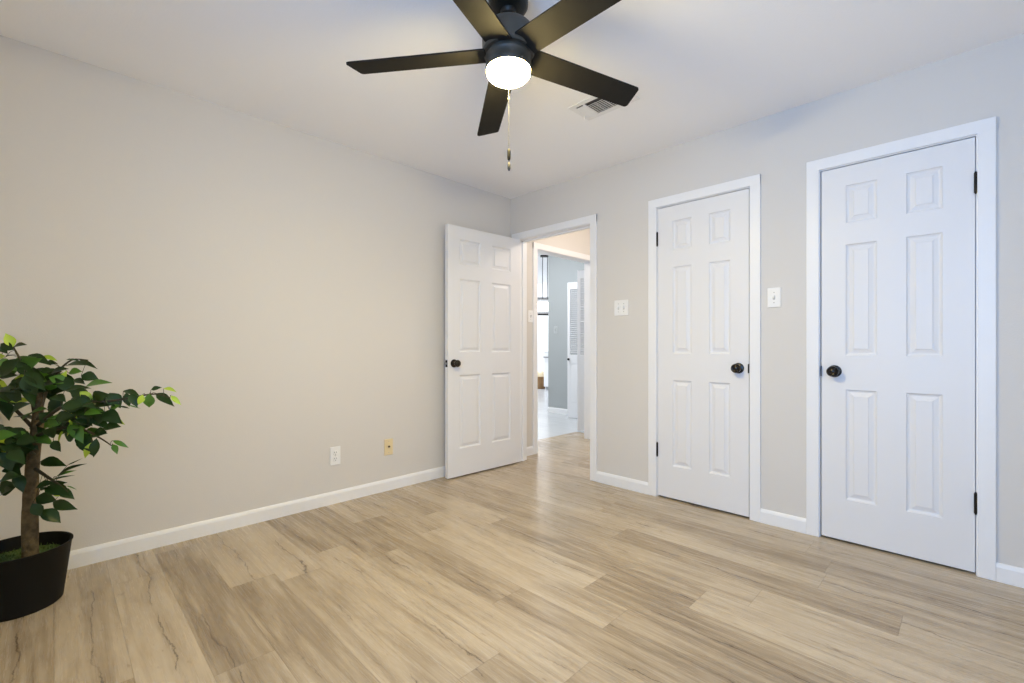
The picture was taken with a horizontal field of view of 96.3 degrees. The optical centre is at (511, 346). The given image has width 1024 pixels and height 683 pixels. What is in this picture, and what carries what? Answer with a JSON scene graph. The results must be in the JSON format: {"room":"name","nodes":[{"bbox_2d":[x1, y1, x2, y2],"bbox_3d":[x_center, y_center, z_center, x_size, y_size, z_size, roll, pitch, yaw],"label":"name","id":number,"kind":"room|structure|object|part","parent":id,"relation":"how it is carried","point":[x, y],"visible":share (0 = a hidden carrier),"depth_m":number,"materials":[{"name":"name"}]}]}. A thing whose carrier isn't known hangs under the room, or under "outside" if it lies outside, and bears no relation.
{"room":"empty bedroom","nodes":[
{"label":"empty bedroom","id":0,"kind":"room"},
{"bbox_2d":[0,531,73,621],"bbox_3d":[-2.015,0.940,1.874,0.321,0.241,0.321,0,0,-45],"label":"pot","id":1,"kind":"object","parent":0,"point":[32,576],"depth_m":1.83,"materials":[{"name":"black plastic"}]},
{"bbox_2d":[0,35,589,550],"bbox_3d":[-0.746,-0.160,3.631,5.420,2.440,0.110,0,0,-45],"label":"wall","id":2,"kind":"structure","parent":0,"point":[287,285],"depth_m":2.60,"materials":[{"name":"white paint"}]},
{"bbox_2d":[67,466,444,569],"bbox_3d":[-1.275,1.018,3.015,3.580,0.083,0.013,0,0,-45],"label":"baseboard","id":3,"kind":"structure","parent":2,"relation":"attached to","point":[81,557],"depth_m":2.66,"materials":[{"name":"white paint"}]},
{"bbox_2d":[330,446,339,465],"bbox_3d":[-1.194,0.739,3.098,0.071,0.122,0.009,0,0,-45],"label":"power outlet","id":4,"kind":"object","parent":2,"relation":"attached to","point":[334,451],"visible":1,"depth_m":3.09,"materials":[{"name":"white plastic"}]},
{"bbox_2d":[384,438,392,455],"bbox_3d":[-0.906,0.742,3.379,0.070,0.118,0.018,0,0,-45],"label":"cable plate","id":5,"kind":"object","parent":2,"relation":"attached to","point":[388,443],"visible":1,"depth_m":3.38,"materials":[{"name":"beige plastic"}]},
{"bbox_2d":[527,446,533,455],"bbox_3d":[0.138,1.018,4.428,0.196,0.083,0.013,0,0,-45],"label":"baseboard","id":6,"kind":"structure","parent":2,"relation":"attached to","point":[530,450],"depth_m":4.46,"materials":[{"name":"white paint"}]},
{"bbox_2d":[528,310,532,321],"bbox_3d":[0.186,-0.295,4.470,0.071,0.116,0.020,0,0,-45],"label":"light switch","id":7,"kind":"object","parent":2,"relation":"attached to","point":[530,312],"visible":1,"depth_m":4.47,"materials":[{"name":"white plastic"}]},
{"bbox_2d":[533,242,589,453],"bbox_3d":[0.546,0.017,4.913,1.068,2.086,0.125,0,0,-45],"label":"door frame","id":8,"kind":"structure","parent":2,"relation":"attached to","point":[539,248],"depth_m":4.84,"materials":[{"name":"white paint"}]},
{"bbox_2d":[445,224,519,478],"bbox_3d":[-0.230,0.037,3.912,0.814,2.021,0.169,0,0,-43],"label":"door","id":9,"kind":"structure","parent":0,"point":[482,269],"depth_m":3.86,"materials":[{"name":"white paint"}]},
{"bbox_3d":[-0.441,0.135,3.644,0.066,0.066,0.067,0,0,-43],"label":"knob","id":10,"kind":"part","parent":9,"relation":"part of","materials":[{"name":"brown metal"}]},
{"bbox_2d":[0,432,1023,682],"bbox_3d":[0.400,1.120,2.245,5.460,0.120,4.330,0,0,-45],"label":"floor","id":11,"kind":"structure","parent":0,"point":[535,569],"depth_m":1.91,"materials":[{"name":"brown wood"}]},
{"bbox_2d":[0,333,180,621],"bbox_3d":[-1.824,0.504,1.795,1.096,1.112,0.366,0,0,16],"label":"potted ficus","id":12,"kind":"object","parent":11,"relation":"on","point":[33,563],"visible":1,"depth_m":1.82,"materials":[{"name":"green plant"}]},
{"bbox_2d":[0,0,1023,198],"bbox_3d":[-0.007,-1.430,1.612,3.990,0.100,4.010,0,0,-45],"label":"ceiling","id":13,"kind":"structure","parent":0,"point":[698,68],"depth_m":2.21,"materials":[{"name":"white paint"}]},
{"bbox_2d":[346,0,638,170],"bbox_3d":[0.029,-1.035,1.782,1.172,0.689,1.220,0,0,-30],"label":"ceiling fan","id":14,"kind":"object","parent":13,"relation":"hanging from","point":[512,44],"visible":1,"depth_m":1.73,"materials":[{"name":"wood"}]},
{"bbox_3d":[-0.371,-1.118,1.802,0.551,0.029,0.110,0,-2,8],"label":"blade","id":15,"kind":"part","parent":14,"relation":"part of","materials":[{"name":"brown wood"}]},
{"bbox_3d":[-0.170,-1.130,1.429,0.110,0.029,0.551,-1,-2,26],"label":"blade","id":16,"kind":"part","parent":14,"relation":"part of","materials":[{"name":"brown wood"}]},
{"bbox_3d":[-0.078,-1.109,2.108,0.110,0.029,0.551,0,-2,-10],"label":"blade","id":17,"kind":"part","parent":14,"relation":"part of","materials":[{"name":"brown wood"}]},
{"bbox_3d":[-0.013,-1.033,1.751,0.167,0.036,0.167,2,-3,-45],"label":"globe","id":18,"kind":"part","parent":14,"relation":"part of"},
{"bbox_3d":[0.247,-1.130,1.505,0.551,0.029,0.110,-2,-3,44],"label":"blade","id":19,"kind":"part","parent":14,"relation":"part of","materials":[{"name":"brown wood"}]},
{"bbox_3d":[0.304,-1.116,1.925,0.551,0.029,0.110,1,-2,-28],"label":"blade","id":20,"kind":"part","parent":14,"relation":"part of","materials":[{"name":"brown wood"}]},
{"bbox_2d":[568,95,639,120],"bbox_3d":[0.516,-1.366,2.595,0.208,0.027,0.344,0,0,-45],"label":"ceiling vent","id":21,"kind":"object","parent":13,"relation":"in","point":[592,107],"visible":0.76,"depth_m":2.63,"materials":[{"name":"white metal"}]},
{"bbox_2d":[577,106,596,117],"bbox_3d":[0.439,-1.373,2.679,0.135,0.006,0.049,0,0,-45],"label":"grille","id":22,"kind":"object","parent":21,"relation":"attached to","point":[587,111],"depth_m":2.68,"materials":[{"name":"white metal"}]},
{"bbox_2d":[586,99,617,113],"bbox_3d":[0.542,-1.371,2.579,0.134,0.008,0.220,0,0,-45],"label":"grille","id":23,"kind":"object","parent":21,"relation":"attached to","point":[595,106],"depth_m":2.62,"materials":[{"name":"white metal"}]},
{"bbox_2d":[538,253,546,282],"bbox_3d":[-0.636,-1.730,8.839,6.600,0.100,8.800,0,0,-45],"label":"ceiling","id":24,"kind":"structure","parent":0,"point":[539,257],"depth_m":9.87,"materials":[{"name":"white paint"}]},
{"bbox_2d":[538,255,547,315],"bbox_3d":[0.609,-1.129,8.450,0.492,1.100,0.272,0,0,-3],"label":"chandelier","id":25,"kind":"object","parent":24,"relation":"hanging from","point":[542,306],"visible":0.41,"depth_m":8.44,"materials":[{"name":"black metal"}]},
{"bbox_3d":[0.563,-1.273,8.448,0.011,0.775,0.011,0,0,36],"label":"rod","id":26,"kind":"part","parent":25,"relation":"part of","materials":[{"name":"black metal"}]},
{"bbox_3d":[0.559,-0.732,8.447,0.092,0.140,0.092,0,0,-3],"label":"lamp shade","id":27,"kind":"part","parent":25,"relation":"part of","materials":[{"name":"white glass"}]},
{"bbox_3d":[0.609,-0.739,8.450,0.492,0.320,0.272,0,0,-3],"label":"frame","id":28,"kind":"part","parent":25,"relation":"part of","materials":[{"name":"white metal"}]},
{"bbox_3d":[0.654,-1.273,8.452,0.011,0.775,0.011,0,0,-9],"label":"rod","id":29,"kind":"part","parent":25,"relation":"part of","materials":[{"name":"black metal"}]},
{"bbox_2d":[538,281,547,371],"bbox_3d":[-1.556,-0.310,9.758,6.600,2.740,10.000,0,0,-45],"label":"wall","id":30,"kind":"structure","parent":0,"point":[542,320],"depth_m":11.94,"materials":[{"name":"white paint"}]},
{"bbox_2d":[538,388,583,439],"bbox_3d":[0.106,1.120,10.925,10.400,0.120,10.700,0,0,-45],"label":"floor tile","id":31,"kind":"structure","parent":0,"point":[550,424],"depth_m":6.39,"materials":[{"name":"white tile"}]},
{"bbox_2d":[538,371,544,388],"bbox_3d":[0.713,0.834,11.550,0.270,0.453,0.270,0,0,-45],"label":"wicker basket","id":32,"kind":"object","parent":31,"relation":"on","point":[540,373],"visible":0.62,"depth_m":11.43,"materials":[{"name":"wicker"}]},
{"bbox_2d":[543,351,547,389],"bbox_3d":[1.192,0.588,11.155,0.774,0.945,0.500,0,0,45],"label":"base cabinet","id":33,"kind":"object","parent":31,"relation":"on","point":[545,357],"visible":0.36,"depth_m":11.23,"materials":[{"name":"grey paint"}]},
{"bbox_3d":[1.050,0.263,11.013,0.738,0.215,0.020,0,0,45],"label":"drawer","id":34,"kind":"part","parent":33,"relation":"part of","materials":[{"name":"white wood"}]},
{"bbox_3d":[0.918,0.680,11.145,0.366,0.600,0.020,0,0,45],"label":"door","id":35,"kind":"part","parent":33,"relation":"part of","materials":[{"name":"white wood"}]},
{"bbox_2d":[548,255,583,408],"bbox_3d":[1.496,-0.310,6.608,0.140,2.740,2.430,0,0,-45],"label":"wall","id":36,"kind":"structure","parent":0,"point":[561,271],"depth_m":7.27,"materials":[{"name":"grey paint"}]},
{"bbox_2d":[548,407,566,414],"bbox_3d":[1.176,1.018,6.819,0.013,0.083,1.680,0,0,-45],"label":"baseboard","id":37,"kind":"structure","parent":36,"relation":"attached to","point":[550,409],"depth_m":7.26,"materials":[{"name":"white paint"}]},
{"bbox_2d":[510,33,1023,567],"bbox_3d":[1.336,-0.160,3.012,0.110,2.440,3.710,0,0,-45],"label":"wall","id":38,"kind":"structure","parent":0,"point":[987,81],"depth_m":2.67,"materials":[{"name":"white paint"}]},
{"bbox_2d":[512,214,596,480],"bbox_3d":[0.372,0.010,3.967,0.125,2.100,0.939,0,0,-45],"label":"door frame","id":39,"kind":"structure","parent":38,"relation":"attached to","point":[588,222],"depth_m":3.80,"materials":[{"name":"white paint"}]},
{"bbox_2d":[614,300,627,315],"bbox_3d":[0.816,-0.291,3.440,0.117,0.116,0.020,0,0,45],"label":"light switch","id":40,"kind":"object","parent":38,"relation":"attached to","point":[620,306],"visible":1,"depth_m":3.45,"materials":[{"name":"white plastic"}]},
{"bbox_2d":[596,471,647,493],"bbox_3d":[0.822,1.018,3.440,0.013,0.083,0.444,0,0,-45],"label":"baseboard","id":41,"kind":"structure","parent":38,"relation":"attached to","point":[601,477],"depth_m":3.43,"materials":[{"name":"white paint"}]},
{"bbox_2d":[656,189,749,516],"bbox_3d":[1.230,0.038,3.019,0.611,2.019,0.102,0,0,45],"label":"door","id":42,"kind":"structure","parent":38,"relation":"in","point":[703,444],"depth_m":3.00,"materials":[{"name":"white paint"}]},
{"bbox_3d":[1.390,0.135,2.835,0.066,0.066,0.067,0,0,45],"label":"knob","id":43,"kind":"part","parent":42,"relation":"part of","materials":[{"name":"black metal"}]},
{"bbox_2d":[648,174,760,521],"bbox_3d":[1.278,0.010,3.062,0.125,2.100,0.735,0,0,-45],"label":"door frame","id":44,"kind":"structure","parent":38,"relation":"attached to","point":[753,183],"depth_m":2.80,"materials":[{"name":"white paint"}]},
{"bbox_2d":[767,287,780,307],"bbox_3d":[1.548,-0.290,2.709,0.071,0.116,0.020,0,0,45],"label":"light switch","id":45,"kind":"object","parent":38,"relation":"attached to","point":[773,294],"visible":1,"depth_m":2.71,"materials":[{"name":"white plastic"}]},
{"bbox_2d":[760,508,805,533],"bbox_3d":[1.583,1.018,2.679,0.013,0.083,0.239,0,0,-45],"label":"baseboard","id":46,"kind":"structure","parent":38,"relation":"attached to","point":[790,522],"depth_m":2.67,"materials":[{"name":"white paint"}]},
{"bbox_2d":[820,137,976,571],"bbox_3d":[1.926,0.038,2.324,0.612,2.019,0.102,0,0,45],"label":"door","id":47,"kind":"structure","parent":38,"relation":"in","point":[897,370],"depth_m":2.31,"materials":[{"name":"white paint"}]},
{"bbox_3d":[1.741,0.135,2.484,0.066,0.066,0.067,0,0,45],"label":"knob","id":48,"kind":"part","parent":47,"relation":"part of","materials":[{"name":"black metal"}]},
{"bbox_2d":[806,116,995,580],"bbox_3d":[1.967,0.010,2.372,0.125,2.100,0.738,0,0,-45],"label":"door frame","id":49,"kind":"structure","parent":38,"relation":"attached to","point":[984,130],"depth_m":2.11,"materials":[{"name":"white paint"}]},
{"bbox_2d":[996,562,1023,587],"bbox_3d":[2.358,1.018,1.903,0.013,0.083,0.477,0,0,-45],"label":"baseboard","id":50,"kind":"structure","parent":38,"relation":"attached to","point":[1007,574],"depth_m":2.04,"materials":[{"name":"white paint"}]},
{"bbox_3d":[-1.549,-0.310,7.319,3.160,2.740,6.460,0,0,-45],"label":"wall","id":51,"kind":"structure","parent":0,"visible":0},
{"bbox_2d":[567,282,583,417],"bbox_3d":[0.979,0.052,6.688,0.360,1.992,0.066,0,0,26],"label":"door","id":52,"kind":"structure","parent":51,"relation":"in","point":[571,299],"depth_m":6.75,"materials":[{"name":"white paint"}]},
{"bbox_3d":[0.987,0.553,6.704,0.284,0.610,0.024,0,0,26],"label":"panel","id":53,"kind":"part","parent":52,"relation":"part of","materials":[{"name":"white paint"}]},
{"bbox_2d":[577,270,583,430],"bbox_3d":[0.947,0.052,5.673,0.273,1.992,0.031,0,0,10],"label":"door","id":54,"kind":"structure","parent":51,"relation":"in","point":[580,273],"depth_m":5.68,"materials":[{"name":"white paint"}]},
{"bbox_3d":[0.947,0.553,5.673,0.197,0.610,0.024,0,0,10],"label":"panel","id":55,"kind":"part","parent":54,"relation":"part of","materials":[{"name":"white paint"}]}
]}

